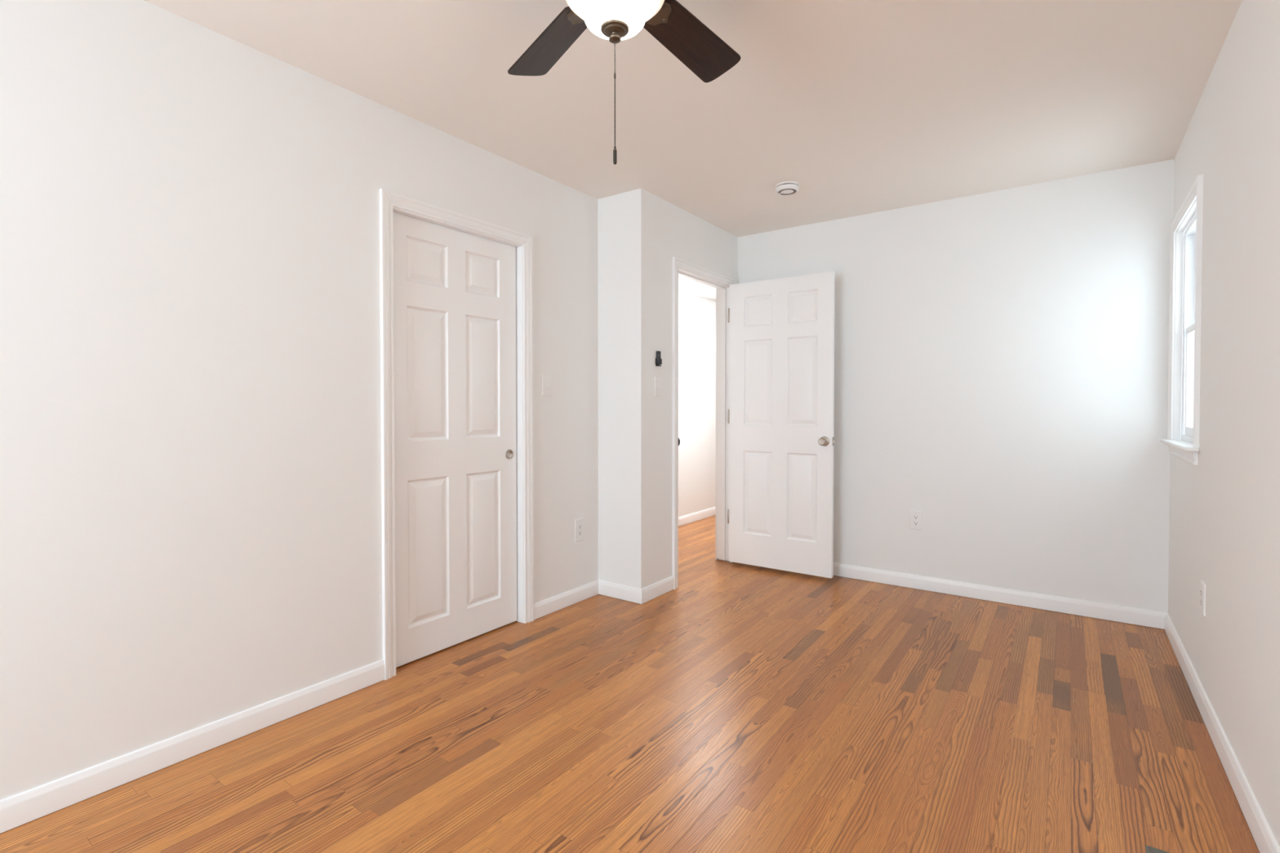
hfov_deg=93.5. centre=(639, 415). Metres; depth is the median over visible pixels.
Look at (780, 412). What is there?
door
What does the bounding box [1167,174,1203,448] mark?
trim
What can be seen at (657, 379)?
light switch
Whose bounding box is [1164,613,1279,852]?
baseboard
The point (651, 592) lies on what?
baseboard
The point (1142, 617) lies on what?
baseboard
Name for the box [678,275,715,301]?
ceiling
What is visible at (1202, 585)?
power outlet
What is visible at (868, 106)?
ceiling
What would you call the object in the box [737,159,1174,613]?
wall
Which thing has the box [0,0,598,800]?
wall
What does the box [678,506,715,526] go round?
baseboard
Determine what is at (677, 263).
trim
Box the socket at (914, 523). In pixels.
[912,521,918,525]
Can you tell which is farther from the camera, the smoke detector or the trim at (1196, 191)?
the smoke detector
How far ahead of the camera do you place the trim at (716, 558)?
4.55 m
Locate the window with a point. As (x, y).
(1189, 233)
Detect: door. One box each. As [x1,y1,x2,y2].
[393,211,516,667]
[727,271,835,578]
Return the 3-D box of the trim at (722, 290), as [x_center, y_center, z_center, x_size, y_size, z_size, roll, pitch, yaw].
[0.409,0.067,4.204,0.117,2.064,0.784,1,1,35]
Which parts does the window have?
sash, pane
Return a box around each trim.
[379,188,533,679]
[671,256,736,589]
[678,268,729,559]
[715,288,717,559]
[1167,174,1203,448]
[1168,444,1198,465]
[1173,199,1196,439]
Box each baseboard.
[0,579,598,833]
[598,579,641,604]
[640,575,674,604]
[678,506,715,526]
[833,562,1166,629]
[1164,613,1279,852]
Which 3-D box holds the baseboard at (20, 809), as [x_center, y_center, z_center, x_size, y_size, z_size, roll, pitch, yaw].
[-1.730,1.097,1.672,0.014,0.084,5.085,1,1,35]
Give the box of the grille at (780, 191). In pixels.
[777,188,796,195]
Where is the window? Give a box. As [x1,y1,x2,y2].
[1181,214,1195,443]
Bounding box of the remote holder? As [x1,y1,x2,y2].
[655,357,662,366]
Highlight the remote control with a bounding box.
[656,351,661,364]
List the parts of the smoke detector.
plate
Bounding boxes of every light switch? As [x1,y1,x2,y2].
[542,373,551,395]
[654,376,661,395]
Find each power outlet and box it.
[574,517,583,542]
[909,510,922,530]
[1200,579,1205,616]
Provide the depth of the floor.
2.08 m
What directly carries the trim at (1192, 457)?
attached to the wall at (1224, 508)
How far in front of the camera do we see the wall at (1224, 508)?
1.87 m
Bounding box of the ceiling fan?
[507,0,740,164]
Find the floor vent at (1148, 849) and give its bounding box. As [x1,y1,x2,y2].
[1145,844,1168,852]
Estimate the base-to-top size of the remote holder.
0.050 m
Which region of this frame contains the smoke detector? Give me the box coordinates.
[775,181,799,195]
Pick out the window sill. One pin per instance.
(1184, 446)
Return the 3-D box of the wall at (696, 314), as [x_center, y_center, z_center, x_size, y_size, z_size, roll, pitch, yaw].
[0.636,-0.125,6.300,0.120,2.380,5.000,1,1,35]
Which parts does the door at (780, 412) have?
knob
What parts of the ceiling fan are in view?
blade, pull chain, lamp shade, blade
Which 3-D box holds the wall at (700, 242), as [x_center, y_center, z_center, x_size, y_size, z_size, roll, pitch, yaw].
[0.435,-0.121,4.238,0.115,2.440,0.877,1,1,35]
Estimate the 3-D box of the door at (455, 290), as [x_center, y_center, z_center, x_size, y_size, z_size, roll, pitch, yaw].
[-0.893,0.103,2.939,0.038,2.016,0.742,1,1,35]
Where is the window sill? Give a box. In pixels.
[1160,438,1199,452]
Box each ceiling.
[143,0,1242,237]
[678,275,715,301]
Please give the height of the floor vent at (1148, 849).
0.009 m
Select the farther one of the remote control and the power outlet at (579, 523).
the remote control
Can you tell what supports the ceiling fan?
hanging from the ceiling at (868, 106)
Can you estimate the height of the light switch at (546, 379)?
0.121 m
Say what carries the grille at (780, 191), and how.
attached to the smoke detector
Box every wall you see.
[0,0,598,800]
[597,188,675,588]
[675,205,737,561]
[678,290,715,517]
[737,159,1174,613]
[1168,0,1279,847]
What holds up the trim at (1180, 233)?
attached to the wall at (1224, 508)
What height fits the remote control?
0.084 m
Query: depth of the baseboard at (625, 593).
3.63 m
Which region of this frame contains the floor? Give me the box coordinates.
[0,515,1259,852]
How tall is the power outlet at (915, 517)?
0.121 m
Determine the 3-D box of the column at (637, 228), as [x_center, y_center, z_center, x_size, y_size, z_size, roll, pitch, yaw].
[-0.351,-0.118,4.026,1.151,2.440,0.381,1,1,35]

